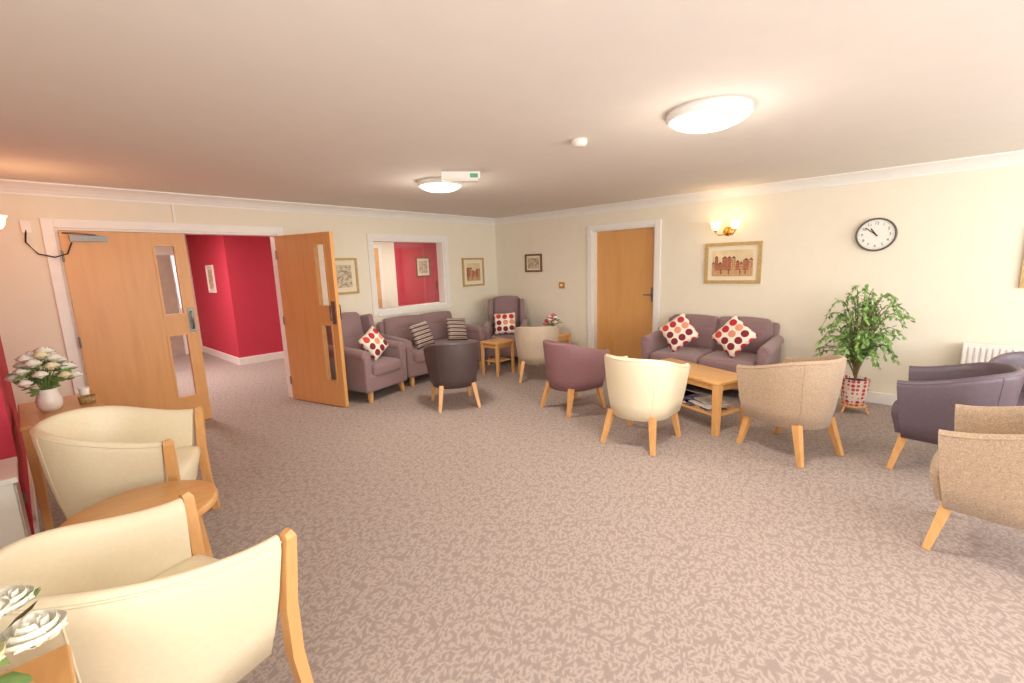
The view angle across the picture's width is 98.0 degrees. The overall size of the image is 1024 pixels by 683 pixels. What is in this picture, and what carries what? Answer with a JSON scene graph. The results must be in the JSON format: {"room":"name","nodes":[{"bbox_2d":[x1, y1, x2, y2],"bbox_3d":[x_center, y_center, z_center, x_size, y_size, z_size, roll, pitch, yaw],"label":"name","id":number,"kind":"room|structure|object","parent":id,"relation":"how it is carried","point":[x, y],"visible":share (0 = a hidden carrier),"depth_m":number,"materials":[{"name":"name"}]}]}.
{"room":"care facility","nodes":[
{"label":"care facility","id":0,"kind":"room"},
{"bbox_2d":[0,337,34,534],"bbox_3d":[-3.978,0.025,2.814,2.100,2.400,0.950,7,13,41],"label":"wall","id":1,"kind":"structure","parent":0,"point":[11,439],"depth_m":2.72,"materials":[{"name":"red paint"}]},
{"bbox_2d":[26,454,39,533],"bbox_3d":[-3.558,1.085,3.303,1.930,0.120,0.015,7,13,41],"label":"baseboard","id":2,"kind":"structure","parent":1,"relation":"attached to","point":[31,484],"depth_m":2.99,"materials":[{"name":"white wood"}]},
{"bbox_2d":[68,234,397,347],"bbox_3d":[-3.652,-0.970,8.572,5.200,2.400,8.600,7,13,41],"label":"wall","id":3,"kind":"structure","parent":0,"point":[387,248],"depth_m":9.80,"materials":[{"name":"beige paint"}]},
{"bbox_2d":[156,252,188,355],"bbox_3d":[-6.948,-0.684,8.554,0.059,2.050,1.000,7,13,41],"label":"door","id":4,"kind":"structure","parent":3,"relation":"in","point":[166,267],"depth_m":8.76,"materials":[{"name":"clear glass"}]},
{"bbox_2d":[202,346,283,364],"bbox_3d":[-3.713,-0.161,10.587,2.290,0.130,5.670,7,13,41],"label":"baseboard","id":5,"kind":"structure","parent":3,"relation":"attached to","point":[277,355],"depth_m":8.11,"materials":[{"name":"white wood"}]},
{"bbox_2d":[0,194,497,410],"bbox_3d":[-2.308,-0.589,6.091,0.150,2.400,6.250,7,13,41],"label":"wall","id":6,"kind":"structure","parent":0,"point":[29,316],"depth_m":4.51,"materials":[{"name":"beige paint"}]},
{"bbox_2d":[0,215,6,230],"bbox_3d":[-3.738,-0.819,3.198,0.140,0.170,0.180,7,13,41],"label":"wall light","id":7,"kind":"object","parent":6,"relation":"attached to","point":[2,217],"depth_m":3.21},
{"bbox_2d":[19,221,71,257],"bbox_3d":[-4.052,-0.888,3.886,0.309,0.316,0.050,-7,11,-29],"label":"cable","id":8,"kind":"object","parent":6,"relation":"attached to","point":[25,226],"visible":1,"depth_m":3.82,"materials":[{"name":"black plastic"}]},
{"bbox_2d":[58,231,211,421],"bbox_3d":[-3.664,-0.063,4.431,0.157,1.990,0.934,6,12,38],"label":"door","id":9,"kind":"structure","parent":6,"relation":"in","point":[124,328],"depth_m":4.35,"materials":[{"name":"brown wood"}]},
{"bbox_2d":[39,218,292,397],"bbox_3d":[-3.454,-0.190,4.836,0.170,2.110,2.030,7,13,41],"label":"trim","id":10,"kind":"structure","parent":6,"relation":"attached to","point":[50,227],"depth_m":4.14,"materials":[{"name":"white paint"}]},
{"bbox_2d":[171,204,175,222],"bbox_3d":[-3.467,-1.310,4.562,0.015,0.190,0.020,7,13,41],"label":"trim","id":11,"kind":"structure","parent":6,"relation":"attached to","point":[172,205],"depth_m":4.56,"materials":[{"name":"white paint"}]},
{"bbox_2d":[0,179,494,224],"bbox_3d":[-2.300,-1.697,5.760,0.102,0.105,6.100,7,13,41],"label":"trim","id":12,"kind":"structure","parent":6,"relation":"attached to","point":[7,186],"depth_m":4.70,"materials":[{"name":"white paint"}]},
{"bbox_2d":[274,231,348,406],"bbox_3d":[-2.362,-0.243,5.238,0.933,1.990,0.153,3,11,27],"label":"door","id":13,"kind":"structure","parent":6,"relation":"in","point":[306,318],"depth_m":5.21,"materials":[{"name":"brown wood"}]},
{"bbox_2d":[335,258,359,294],"bbox_3d":[-2.261,-0.874,5.971,0.025,0.480,0.420,7,13,41],"label":"framed picture","id":14,"kind":"object","parent":6,"relation":"attached to","point":[346,268],"visible":0.6,"depth_m":6.01},
{"bbox_2d":[366,234,450,316],"bbox_3d":[-1.570,-1.035,6.841,0.180,1.160,1.440,7,13,41],"label":"window","id":15,"kind":"structure","parent":6,"relation":"in","point":[441,242],"depth_m":6.85,"materials":[{"name":"white wood"}]},
{"bbox_2d":[461,258,484,286],"bbox_3d":[-0.669,-1.205,7.723,0.025,0.480,0.500,7,13,41],"label":"framed picture","id":16,"kind":"object","parent":6,"relation":"attached to","point":[472,268],"visible":1,"depth_m":7.71,"materials":[{"name":"wood"}]},
{"bbox_2d":[186,235,439,357],"bbox_3d":[-3.700,-1.293,10.465,2.270,2.400,5.800,7,13,41],"label":"wall","id":17,"kind":"structure","parent":0,"point":[240,320],"depth_m":8.03,"materials":[{"name":"red paint"}]},
{"bbox_2d":[205,265,216,292],"bbox_3d":[-5.527,-1.147,8.174,0.400,0.500,0.025,7,13,41],"label":"framed picture","id":18,"kind":"object","parent":17,"relation":"attached to","point":[209,269],"visible":1,"depth_m":8.16},
{"bbox_2d":[374,245,385,307],"bbox_3d":[-3.121,-0.980,9.419,0.029,2.100,0.950,7,13,41],"label":"door","id":19,"kind":"structure","parent":17,"relation":"in","point":[377,248],"depth_m":9.64,"materials":[{"name":"brown wood"}]},
{"bbox_2d":[415,257,430,276],"bbox_3d":[-2.091,-1.753,10.480,0.025,0.450,0.400,7,13,41],"label":"framed picture","id":20,"kind":"object","parent":17,"relation":"attached to","point":[422,263],"visible":1,"depth_m":10.47},
{"bbox_2d":[436,276,438,293],"bbox_3d":[-1.746,-1.429,10.777,0.205,0.540,0.150,7,13,41],"label":"fire extinguisher","id":21,"kind":"object","parent":17,"relation":"attached to","point":[437,284],"visible":0.16,"depth_m":10.74,"materials":[{"name":"black metal"}]},
{"bbox_2d":[0,0,1023,217],"bbox_3d":[-0.979,-1.792,5.460,14.850,0.100,9.350,7,13,41],"label":"ceiling","id":22,"kind":"structure","parent":0,"point":[349,103],"depth_m":2.16,"materials":[{"name":"paint"}]},
{"bbox_2d":[417,177,462,192],"bbox_3d":[-0.698,-1.510,4.339,0.440,0.095,0.440,7,13,41],"label":"ceiling light","id":23,"kind":"object","parent":22,"relation":"attached to","point":[430,184],"depth_m":4.21,"materials":[{"name":"white plastic"}]},
{"bbox_2d":[441,171,479,182],"bbox_3d":[-0.459,-1.467,3.979,0.340,0.075,0.121,-3,10,-8],"label":"emergency light","id":24,"kind":"object","parent":22,"relation":"attached to","point":[447,177],"visible":1,"depth_m":3.93,"materials":[{"name":"white plastic"}]},
{"bbox_2d":[571,138,586,147],"bbox_3d":[0.458,-1.348,3.032,0.110,0.047,0.110,7,13,41],"label":"smoke detector","id":25,"kind":"object","parent":22,"relation":"attached to","point":[576,142],"visible":1,"depth_m":2.99,"materials":[{"name":"white plastic"}]},
{"bbox_2d":[666,96,753,133],"bbox_3d":[1.111,-1.258,2.524,0.450,0.095,0.450,7,13,41],"label":"ceiling light","id":26,"kind":"object","parent":22,"relation":"attached to","point":[711,114],"depth_m":2.40,"materials":[{"name":"white plastic"}]},
{"bbox_2d":[34,352,1023,682],"bbox_3d":[-0.900,0.671,5.882,14.850,0.100,9.350,7,13,41],"label":"floor","id":27,"kind":"structure","parent":0,"point":[501,540],"depth_m":2.53,"materials":[{"name":"carpet"}]},
{"bbox_2d":[0,457,30,548],"bbox_3d":[-2.870,1.004,2.285,0.415,0.580,0.546,7,13,41],"label":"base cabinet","id":28,"kind":"object","parent":27,"relation":"on","point":[14,524],"visible":0.61,"depth_m":2.31,"materials":[{"name":"white wood"}]},
{"bbox_2d":[0,644,76,682],"bbox_3d":[-0.985,1.122,0.739,0.520,0.750,0.500,7,13,41],"label":"side table","id":29,"kind":"object","parent":27,"relation":"on","point":[57,665],"visible":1,"depth_m":0.96,"materials":[{"name":"brown wood"}]},
{"bbox_2d":[0,584,67,682],"bbox_3d":[-0.967,0.566,0.752,0.282,0.337,0.301,2,11,23],"label":"flower vase","id":30,"kind":"object","parent":29,"relation":"on","point":[28,632],"visible":1,"depth_m":0.81,"materials":[{"name":"white ceramic"}]},
{"bbox_2d":[18,392,104,530],"bbox_3d":[-3.058,0.801,3.094,0.760,0.720,0.400,7,13,41],"label":"console table","id":31,"kind":"object","parent":27,"relation":"on","point":[29,415],"visible":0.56,"depth_m":2.76,"materials":[{"name":"brown wood"}]},
{"bbox_2d":[4,346,82,411],"bbox_3d":[-3.059,0.248,2.921,0.323,0.426,0.341,-4,10,-13],"label":"vase","id":32,"kind":"object","parent":31,"relation":"on","point":[48,397],"visible":1,"depth_m":2.90,"materials":[{"name":"white ceramic"}]},
{"bbox_2d":[77,386,95,404],"bbox_3d":[-3.003,0.379,3.138,0.208,0.090,0.096,7,13,41],"label":"candle holder","id":33,"kind":"object","parent":31,"relation":"on","point":[85,397],"visible":1,"depth_m":3.12,"materials":[{"name":"brown wood"}]},
{"bbox_2d":[29,405,220,519],"bbox_3d":[-2.223,0.807,2.593,0.691,0.839,0.682,-6,10,-22],"label":"armchair","id":34,"kind":"object","parent":27,"relation":"on","point":[88,456],"visible":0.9,"depth_m":2.36,"materials":[{"name":"beige leather"}]},
{"bbox_2d":[59,480,218,557],"bbox_3d":[-1.672,1.024,2.069,0.580,0.542,0.580,7,13,41],"label":"round side table","id":35,"kind":"object","parent":27,"relation":"on","point":[205,493],"visible":0.34,"depth_m":2.10,"materials":[{"name":"brown wood"}]},
{"bbox_2d":[0,490,313,682],"bbox_3d":[-1.178,0.975,1.458,0.670,0.823,0.678,3,11,27],"label":"armchair","id":36,"kind":"object","parent":27,"relation":"on","point":[143,599],"visible":0.92,"depth_m":1.38,"materials":[{"name":"beige leather"}]},
{"bbox_2d":[326,312,406,402],"bbox_3d":[-1.878,0.160,5.670,0.855,1.046,0.746,4,11,29],"label":"wingback armchair","id":37,"kind":"object","parent":27,"relation":"on","point":[364,374],"visible":0.56,"depth_m":5.49,"materials":[{"name":"fabric"}]},
{"bbox_2d":[358,326,388,360],"bbox_3d":[-1.717,0.024,5.546,0.186,0.433,0.445,1,10,18],"label":"cushion","id":38,"kind":"object","parent":37,"relation":"on","point":[372,341],"visible":0.98,"depth_m":5.48,"materials":[{"name":"white fabric"}]},
{"bbox_2d":[377,311,484,386],"bbox_3d":[-1.176,0.044,6.658,0.834,0.898,1.506,7,13,41],"label":"sofa","id":39,"kind":"object","parent":27,"relation":"on","point":[396,328],"visible":0.34,"depth_m":6.50,"materials":[{"name":"fabric"}]},
{"bbox_2d":[408,321,434,348],"bbox_3d":[-1.270,-0.096,6.277,0.181,0.360,0.379,5,12,34],"label":"cushion","id":40,"kind":"object","parent":39,"relation":"on","point":[422,336],"visible":1,"depth_m":6.21,"materials":[{"name":"beige fabric"}]},
{"bbox_2d":[445,317,467,339],"bbox_3d":[-0.837,-0.191,6.753,0.393,0.374,0.181,-10,12,-39],"label":"cushion","id":41,"kind":"object","parent":39,"relation":"on","point":[456,327],"visible":1,"depth_m":6.69,"materials":[{"name":"fabric"}]},
{"bbox_2d":[423,341,480,412],"bbox_3d":[-0.668,0.353,5.133,0.617,0.777,0.614,-5,10,-18],"label":"armchair","id":42,"kind":"object","parent":27,"relation":"on","point":[449,365],"visible":1,"depth_m":4.89,"materials":[{"name":"brown leather"}]},
{"bbox_2d":[480,338,514,377],"bbox_3d":[-0.207,0.230,6.551,0.340,0.500,0.380,7,13,41],"label":"side table","id":43,"kind":"object","parent":27,"relation":"on","point":[496,343],"visible":1,"depth_m":6.48,"materials":[{"name":"brown wood"}]},
{"bbox_2d":[482,296,527,364],"bbox_3d":[-0.096,-0.209,7.434,0.746,1.066,0.857,-1,10,4],"label":"wingback armchair","id":44,"kind":"object","parent":27,"relation":"on","point":[499,304],"visible":0.52,"depth_m":7.48,"materials":[{"name":"fabric"}]},
{"bbox_2d":[494,312,515,334],"bbox_3d":[-0.112,-0.290,7.194,0.365,0.345,0.180,-1,10,3],"label":"cushion","id":45,"kind":"object","parent":44,"relation":"on","point":[504,323],"visible":0.98,"depth_m":7.14,"materials":[{"name":"fabric"}]},
{"bbox_2d":[514,326,558,382],"bbox_3d":[0.346,0.138,6.202,0.632,0.777,0.640,-1,10,5],"label":"armchair","id":46,"kind":"object","parent":27,"relation":"on","point":[529,340],"visible":0.78,"depth_m":5.93,"materials":[{"name":"beige fabric"}]},
{"bbox_2d":[535,332,570,365],"bbox_3d":[0.639,0.130,6.977,0.420,0.500,0.420,7,13,41],"label":"side table","id":47,"kind":"object","parent":27,"relation":"on","point":[562,336],"visible":0.27,"depth_m":6.91,"materials":[{"name":"brown wood"}]},
{"bbox_2d":[543,314,561,325],"bbox_3d":[0.625,-0.272,6.901,0.280,0.316,0.300,7,13,41],"label":"flower vase","id":48,"kind":"object","parent":47,"relation":"on","point":[551,317],"visible":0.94,"depth_m":6.84,"materials":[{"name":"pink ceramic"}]},
{"bbox_2d":[540,340,609,417],"bbox_3d":[0.650,0.356,4.873,0.614,0.777,0.617,-8,12,-33],"label":"armchair","id":49,"kind":"object","parent":27,"relation":"on","point":[571,368],"visible":0.99,"depth_m":4.63,"materials":[{"name":"leather"}]},
{"bbox_2d":[600,354,689,455],"bbox_3d":[1.136,0.487,3.924,0.642,0.808,0.639,7,13,41],"label":"armchair","id":50,"kind":"object","parent":27,"relation":"on","point":[651,391],"visible":1,"depth_m":3.67,"materials":[{"name":"beige leather"}]},
{"bbox_2d":[661,358,743,436],"bbox_3d":[1.800,0.520,4.480,0.450,0.500,1.000,-6,11,-25],"label":"coffee table","id":51,"kind":"object","parent":27,"relation":"on","point":[717,380],"visible":0.66,"depth_m":4.16,"materials":[{"name":"brown wood"}]},
{"bbox_2d":[640,314,783,389],"bbox_3d":[2.402,0.150,5.428,1.466,0.878,0.831,7,13,41],"label":"sofa","id":52,"kind":"object","parent":27,"relation":"on","point":[765,349],"visible":0.55,"depth_m":5.28,"materials":[{"name":"fabric"}]},
{"bbox_2d":[658,312,699,351],"bbox_3d":[2.044,-0.115,5.471,0.496,0.488,0.203,2,10,21],"label":"cushion","id":53,"kind":"object","parent":52,"relation":"on","point":[679,331],"visible":1,"depth_m":5.42,"materials":[{"name":"fabric"}]},
{"bbox_2d":[710,314,757,357],"bbox_3d":[2.513,-0.058,5.055,0.203,0.488,0.496,-7,11,-27],"label":"cushion","id":54,"kind":"object","parent":52,"relation":"on","point":[734,335],"visible":1,"depth_m":5.00,"materials":[{"name":"white fabric"}]},
{"bbox_2d":[736,355,846,467],"bbox_3d":[2.283,0.494,3.623,0.654,0.823,0.651,-6,11,-23],"label":"armchair","id":55,"kind":"object","parent":27,"relation":"on","point":[798,395],"visible":1,"depth_m":3.38,"materials":[{"name":"beige fabric"}]},
{"bbox_2d":[813,284,915,414],"bbox_3d":[3.421,0.082,4.384,0.778,1.302,0.603,7,13,41],"label":"potted ficus","id":56,"kind":"object","parent":27,"relation":"on","point":[861,345],"visible":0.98,"depth_m":4.37,"materials":[{"name":"plant"}]},
{"bbox_2d":[886,362,1023,469],"bbox_3d":[3.151,0.546,3.201,0.642,0.808,0.639,-11,13,-41],"label":"armchair","id":57,"kind":"object","parent":27,"relation":"on","point":[925,403],"visible":0.73,"depth_m":3.06,"materials":[{"name":"leather"}]},
{"bbox_2d":[921,404,1023,549],"bbox_3d":[2.581,0.722,2.278,0.642,0.808,0.639,-10,12,-39],"label":"armchair","id":58,"kind":"object","parent":27,"relation":"on","point":[976,470],"visible":1,"depth_m":2.20,"materials":[{"name":"beige fabric"}]},
{"bbox_2d":[960,342,1023,363],"bbox_3d":[4.662,0.411,3.925,1.120,0.720,0.087,7,13,41],"label":"radiator","id":59,"kind":"object","parent":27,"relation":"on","point":[971,352],"visible":0.32,"depth_m":4.11,"materials":[{"name":"white metal"}]},
{"bbox_2d":[989,351,1023,405],"bbox_3d":[3.992,0.507,3.363,0.614,0.777,0.617,-8,12,-33],"label":"armchair","id":60,"kind":"object","parent":27,"relation":"on","point":[1015,358],"visible":0.26,"depth_m":3.55,"materials":[{"name":"fabric"}]},
{"bbox_2d":[495,164,1023,394],"bbox_3d":[3.019,-0.647,5.433,8.650,2.400,0.200,7,13,41],"label":"wall","id":61,"kind":"structure","parent":0,"point":[953,263],"depth_m":4.78,"materials":[{"name":"beige paint"}]},
{"bbox_2d":[525,254,541,271],"bbox_3d":[0.364,-1.332,7.559,0.360,0.300,0.025,7,13,41],"label":"framed picture","id":62,"kind":"object","parent":61,"relation":"attached to","point":[533,262],"visible":1,"depth_m":7.55},
{"bbox_2d":[559,282,564,287],"bbox_3d":[0.808,-0.915,7.239,0.100,0.100,0.026,7,13,41],"label":"wall thermostat","id":63,"kind":"object","parent":61,"relation":"attached to","point":[561,284],"visible":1,"depth_m":7.22,"materials":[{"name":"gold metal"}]},
{"bbox_2d":[587,219,661,348],"bbox_3d":[1.656,-0.667,6.609,1.160,2.130,0.150,7,13,41],"label":"trim","id":64,"kind":"structure","parent":61,"relation":"attached to","point":[592,230],"depth_m":6.58,"materials":[{"name":"white paint"}]},
{"bbox_2d":[597,227,653,358],"bbox_3d":[1.676,-0.626,6.634,0.955,2.020,0.099,7,13,41],"label":"door","id":65,"kind":"structure","parent":61,"relation":"in","point":[625,258],"depth_m":6.63,"materials":[{"name":"brown wood"}]},
{"bbox_2d":[710,220,741,235],"bbox_3d":[2.598,-1.371,5.412,0.360,0.170,0.180,7,13,41],"label":"wall light","id":66,"kind":"object","parent":61,"relation":"attached to","point":[734,224],"visible":1,"depth_m":5.42,"materials":[{"name":"white glass"}]},
{"bbox_2d":[704,241,762,283],"bbox_3d":[2.714,-0.967,5.492,0.650,0.500,0.025,7,13,41],"label":"framed picture","id":67,"kind":"object","parent":61,"relation":"attached to","point":[732,262],"visible":1,"depth_m":5.48,"materials":[{"name":"wood"}]},
{"bbox_2d":[495,150,1023,224],"bbox_3d":[2.827,-1.762,5.179,8.500,0.105,0.102,7,13,41],"label":"trim","id":68,"kind":"structure","parent":61,"relation":"attached to","point":[1011,158],"depth_m":4.86,"materials":[{"name":"white paint"}]},
{"bbox_2d":[839,391,896,405],"bbox_3d":[2.927,0.485,5.595,8.500,0.120,0.018,7,13,41],"label":"baseboard","id":69,"kind":"structure","parent":61,"relation":"attached to","point":[872,397],"depth_m":4.72,"materials":[{"name":"white paint"}]},
{"bbox_2d":[855,218,897,250],"bbox_3d":[3.714,-1.091,4.545,0.336,0.336,0.045,7,13,41],"label":"wall clock","id":70,"kind":"object","parent":61,"relation":"attached to","point":[875,234],"visible":1,"depth_m":4.53,"materials":[{"name":"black plastic"}]},
{"bbox_2d":[1018,255,1023,287],"bbox_3d":[4.720,-0.712,3.717,0.600,0.530,0.025,7,13,41],"label":"framed picture","id":71,"kind":"object","parent":61,"relation":"attached to","point":[1021,281],"visible":1,"depth_m":3.93}
]}

